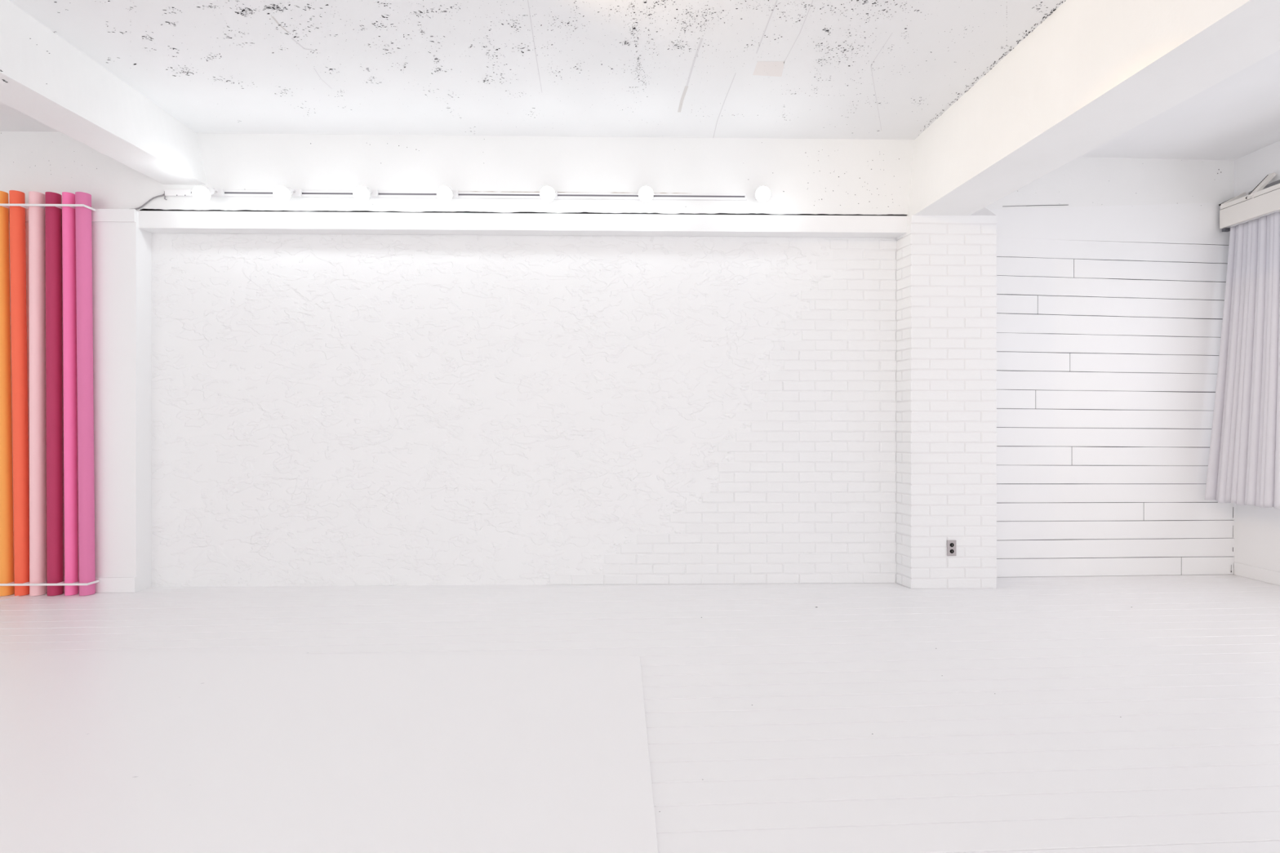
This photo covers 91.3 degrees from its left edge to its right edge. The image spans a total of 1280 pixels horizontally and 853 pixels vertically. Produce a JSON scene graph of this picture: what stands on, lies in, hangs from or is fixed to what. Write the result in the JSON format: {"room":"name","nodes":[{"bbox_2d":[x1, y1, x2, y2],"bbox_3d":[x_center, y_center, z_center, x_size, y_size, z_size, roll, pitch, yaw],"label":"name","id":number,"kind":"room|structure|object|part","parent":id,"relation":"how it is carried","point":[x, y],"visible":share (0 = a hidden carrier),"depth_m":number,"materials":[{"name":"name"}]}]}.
{"room":"studio","nodes":[
{"label":"studio","id":0,"kind":"room"},
{"bbox_2d":[0,131,914,215],"bbox_3d":[-2.216,-1.827,4.469,8.548,0.700,0.076,0,0,-1],"label":"wall","id":1,"kind":"structure","parent":0,"point":[802,176],"depth_m":4.46,"materials":[{"name":"white paint"}]},
{"bbox_2d":[8,208,135,222],"bbox_3d":[-4.992,-1.462,4.308,2.990,0.089,0.012,0,0,-1],"label":"trim","id":2,"kind":"structure","parent":1,"relation":"attached to","point":[104,215],"depth_m":4.33,"materials":[{"name":"white"}]},
{"bbox_2d":[132,189,746,209],"bbox_3d":[-1.411,-1.596,4.434,4.347,0.152,0.026,0,0,-1],"label":"track","id":3,"kind":"object","parent":1,"relation":"attached to","point":[168,193],"visible":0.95,"depth_m":4.44,"materials":[{"name":"white metal"}]},
{"bbox_2d":[191,186,224,202],"bbox_3d":[-2.963,-1.592,4.285,0.102,0.147,0.218,0,0,-1],"label":"lamp","id":4,"kind":"object","parent":3,"relation":"attached to","point":[201,193],"visible":1,"depth_m":4.21,"materials":[{"name":"white metal"}]},
{"bbox_3d":[-2.962,-1.569,4.223,0.102,0.102,0.095,0,0,-1],"label":"bulb","id":5,"kind":"part","parent":4,"relation":"part of","materials":[{"name":"white glass"}]},
{"bbox_2d":[202,186,214,198],"bbox_3d":[-2.963,-1.595,4.278,0.096,0.111,0.119,0,0,-1],"label":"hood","id":6,"kind":"object","parent":4,"relation":"attached to","point":[208,191],"depth_m":4.23,"materials":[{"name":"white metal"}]},
{"bbox_2d":[273,186,302,202],"bbox_3d":[-2.426,-1.594,4.295,0.102,0.143,0.218,0,0,-1],"label":"lamp","id":7,"kind":"object","parent":3,"relation":"attached to","point":[282,193],"visible":1,"depth_m":4.22,"materials":[{"name":"white metal"}]},
{"bbox_3d":[-2.424,-1.573,4.234,0.102,0.102,0.095,0,0,-1],"label":"bulb","id":8,"kind":"part","parent":7,"relation":"part of","materials":[{"name":"white glass"}]},
{"bbox_2d":[283,186,293,198],"bbox_3d":[-2.425,-1.599,4.289,0.096,0.111,0.119,0,0,-1],"label":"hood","id":9,"kind":"object","parent":7,"relation":"attached to","point":[288,190],"depth_m":4.23,"materials":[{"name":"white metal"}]},
{"bbox_2d":[353,186,377,202],"bbox_3d":[-1.893,-1.596,4.306,0.102,0.139,0.218,0,0,-1],"label":"lamp","id":10,"kind":"object","parent":3,"relation":"attached to","point":[361,193],"visible":1,"depth_m":4.22,"materials":[{"name":"white metal"}]},
{"bbox_3d":[-1.891,-1.577,4.244,0.102,0.102,0.095,0,0,-1],"label":"bulb","id":11,"kind":"part","parent":10,"relation":"part of","materials":[{"name":"white glass"}]},
{"bbox_2d":[436,186,458,202],"bbox_3d":[-1.331,-1.598,4.317,0.102,0.135,0.218,0,0,-1],"label":"lamp","id":12,"kind":"object","parent":3,"relation":"attached to","point":[444,193],"visible":1,"depth_m":4.23,"materials":[{"name":"white metal"}]},
{"bbox_3d":[-1.212,-1.641,4.440,3.923,0.042,0.022,0,0,-1],"label":"rail","id":13,"kind":"part","parent":3,"relation":"part of","materials":[{"name":"white metal"}]},
{"bbox_2d":[539,186,557,202],"bbox_3d":[-0.633,-1.602,4.331,0.102,0.132,0.218,0,0,-1],"label":"lamp","id":14,"kind":"object","parent":3,"relation":"attached to","point":[547,193],"visible":1,"depth_m":4.24,"materials":[{"name":"white metal"}]},
{"bbox_2d":[638,186,653,201],"bbox_3d":[0.040,-1.607,4.345,0.102,0.132,0.218,0,0,-1],"label":"lamp","id":15,"kind":"object","parent":3,"relation":"attached to","point":[645,193],"visible":1,"depth_m":4.25,"materials":[{"name":"white metal"}]},
{"bbox_2d":[755,186,770,201],"bbox_3d":[0.844,-1.613,4.361,0.102,0.132,0.218,0,0,-1],"label":"lamp","id":16,"kind":"object","parent":1,"relation":"attached to","point":[762,193],"visible":1,"depth_m":4.27,"materials":[{"name":"white metal"}]},
{"bbox_2d":[151,232,897,586],"bbox_3d":[-0.854,-0.210,4.595,5.709,2.720,0.128,0,0,-1],"label":"wall","id":17,"kind":"structure","parent":0,"point":[328,410],"depth_m":4.54,"materials":[{"name":"white brick"}]},
{"bbox_2d":[137,210,909,237],"bbox_3d":[-0.794,-1.446,4.479,5.445,0.121,0.118,0,0,-1],"label":"ledge","id":18,"kind":"object","parent":17,"relation":"attached to","point":[151,221],"visible":0.89,"depth_m":4.43,"materials":[{"name":"white paint"}]},
{"bbox_2d":[0,573,1279,852],"bbox_3d":[-0.704,1.190,0.178,11.400,0.081,9.686,0,0,-1],"label":"floor","id":19,"kind":"structure","parent":0,"point":[1106,713],"depth_m":2.79,"materials":[{"name":"white"}]},
{"bbox_2d":[0,191,14,595],"bbox_3d":[-4.346,-0.225,4.272,0.118,2.749,0.078,0,0,-1],"label":"paper roll","id":20,"kind":"object","parent":19,"relation":"on","point":[6,535],"visible":1,"depth_m":4.25,"materials":[{"name":"orange paper"}]},
{"bbox_2d":[0,595,18,601],"bbox_3d":[-4.214,1.148,4.153,0.012,0.004,0.267,0,0,1],"label":"trim","id":21,"kind":"structure","parent":19,"relation":"on","point":[15,596],"depth_m":4.17,"materials":[{"name":"white paint"}]},
{"bbox_2d":[8,190,29,595],"bbox_3d":[-4.236,-0.226,4.274,0.112,2.750,0.076,0,0,-1],"label":"paper roll","id":22,"kind":"object","parent":19,"relation":"on","point":[17,213],"visible":0.97,"depth_m":4.25,"materials":[{"name":"orange paper"}]},
{"bbox_2d":[28,191,46,595],"bbox_3d":[-4.117,-0.222,4.277,0.087,2.742,0.082,0,0,-1],"label":"paper roll","id":23,"kind":"object","parent":19,"relation":"on","point":[37,222],"visible":0.98,"depth_m":4.25,"materials":[{"name":"pink paper"}]},
{"bbox_2d":[44,191,63,595],"bbox_3d":[-4.004,-0.221,4.279,0.094,2.739,0.082,0,0,-1],"label":"paper roll","id":24,"kind":"object","parent":19,"relation":"on","point":[53,215],"visible":1,"depth_m":4.25,"materials":[{"name":"red"}]},
{"bbox_2d":[62,191,78,595],"bbox_3d":[-3.897,-0.222,4.281,0.087,2.742,0.069,0,0,-1],"label":"paper roll","id":25,"kind":"object","parent":19,"relation":"on","point":[68,221],"visible":0.98,"depth_m":4.25,"materials":[{"name":"pink paper"}]},
{"bbox_2d":[8,210,151,591],"bbox_3d":[-4.995,-0.174,4.435,2.990,2.649,0.242,0,0,-1],"label":"wall panel","id":26,"kind":"object","parent":19,"relation":"on","point":[122,251],"visible":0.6,"depth_m":4.34,"materials":[{"name":"white paint"}]},
{"bbox_2d":[0,203,100,211],"bbox_3d":[-5.098,-1.495,4.249,2.736,0.015,0.099,0,0,-1],"label":"rack","id":27,"kind":"object","parent":26,"relation":"attached to","point":[5,205],"visible":0.69,"depth_m":4.22,"materials":[{"name":"white metal"}]},
{"bbox_3d":[-5.112,-1.495,4.203,2.706,0.015,0.006,0,0,-1],"label":"rail","id":28,"kind":"part","parent":27,"relation":"part of","materials":[{"name":"white metal"}]},
{"bbox_2d":[0,579,103,586],"bbox_3d":[-5.086,1.067,4.256,2.761,0.015,0.111,0,0,-1],"label":"rack","id":29,"kind":"object","parent":26,"relation":"attached to","point":[12,584],"visible":0.79,"depth_m":4.22,"materials":[{"name":"white metal"}]},
{"bbox_3d":[-5.100,1.067,4.203,2.731,0.015,0.006,0,0,-1],"label":"rail","id":30,"kind":"part","parent":29,"relation":"part of","materials":[{"name":"white metal"}]},
{"bbox_2d":[13,577,135,593],"bbox_3d":[-4.992,1.098,4.307,2.991,0.104,0.014,0,0,-1],"label":"baseboard","id":31,"kind":"structure","parent":26,"relation":"attached to","point":[110,584],"depth_m":4.33,"materials":[{"name":"white"}]},
{"bbox_2d":[75,191,95,595],"bbox_3d":[-3.796,-0.222,4.283,0.110,2.741,0.083,0,0,-1],"label":"paper roll","id":32,"kind":"object","parent":19,"relation":"on","point":[82,214],"visible":1,"depth_m":4.25,"materials":[{"name":"pink paper"}]},
{"bbox_2d":[0,651,658,852],"bbox_3d":[-2.390,1.142,1.449,4.945,0.013,3.611,0,0,-1],"label":"floor panel","id":33,"kind":"object","parent":19,"relation":"on","point":[100,752],"visible":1,"depth_m":2.17,"materials":[{"name":"white"}]},
{"bbox_2d":[0,0,1279,159],"bbox_3d":[-0.706,-2.170,0.286,11.400,0.201,9.400,0,0,-1],"label":"ceiling","id":34,"kind":"structure","parent":0,"point":[868,69],"depth_m":3.59,"materials":[{"name":"grey concrete"}]},
{"bbox_2d":[0,0,206,185],"bbox_3d":[-3.120,-1.886,-0.013,0.611,0.367,8.875,0,0,-1],"label":"beam","id":35,"kind":"structure","parent":34,"relation":"attached to","point":[45,77],"depth_m":3.53,"materials":[{"name":"white paint"}]},
{"bbox_2d":[906,0,1279,215],"bbox_3d":[2.423,-1.782,0.084,0.723,0.577,8.939,0,0,-6],"label":"beam","id":36,"kind":"structure","parent":34,"relation":"attached to","point":[1092,72],"depth_m":3.04,"materials":[{"name":"white paint"}]},
{"bbox_2d":[896,207,996,589],"bbox_3d":[2.202,-0.322,4.627,0.650,2.944,0.396,0,0,-1],"label":"pillar","id":37,"kind":"structure","parent":0,"point":[946,273],"depth_m":4.43,"materials":[{"name":"white brick"}]},
{"bbox_2d":[946,540,955,555],"bbox_3d":[2.204,0.860,4.426,0.064,0.112,0.013,0,0,-1],"label":"power outlet","id":38,"kind":"object","parent":37,"relation":"attached to","point":[951,544],"visible":1,"depth_m":4.42,"materials":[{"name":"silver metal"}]},
{"bbox_2d":[985,156,1234,577],"bbox_3d":[3.627,-0.456,4.850,2.180,3.232,0.078,0,0,-3],"label":"shiplap wall","id":39,"kind":"structure","parent":0,"point":[1112,272],"depth_m":4.81,"materials":[{"name":"white wood"}]},
{"bbox_2d":[1233,140,1279,574],"bbox_3d":[4.791,-0.460,0.396,0.160,3.220,9.400,0,0,-1],"label":"wall","id":40,"kind":"structure","parent":0,"point":[1256,529],"depth_m":4.68,"materials":[{"name":"white paint"}]},
{"bbox_2d":[1218,172,1279,228],"bbox_3d":[4.575,-1.687,3.062,0.158,0.324,3.540,0,0,-1],"label":"pelmet","id":41,"kind":"object","parent":40,"relation":"attached to","point":[1260,202],"visible":1,"depth_m":4.58,"materials":[{"name":"white paint"}]},
{"bbox_2d":[1222,209,1279,231],"bbox_3d":[4.548,-1.518,3.058,0.063,0.038,3.532,0,0,-1],"label":"rail","id":42,"kind":"object","parent":41,"relation":"attached to","point":[1224,229],"visible":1,"depth_m":4.65,"materials":[{"name":"white metal"}]},
{"bbox_2d":[1204,211,1279,509],"bbox_3d":[4.440,-0.474,4.544,0.233,2.091,0.504,0,0,-1],"label":"curtain","id":43,"kind":"object","parent":42,"relation":"hanging from","point":[1243,468],"visible":1,"depth_m":4.57,"materials":[{"name":"white fabric"}]},
{"bbox_2d":[1234,562,1279,586],"bbox_3d":[4.707,1.101,0.277,0.012,0.097,9.165,0,0,-1],"label":"baseboard","id":44,"kind":"structure","parent":40,"relation":"attached to","point":[1263,575],"depth_m":4.68,"materials":[{"name":"white paint"}]}
]}

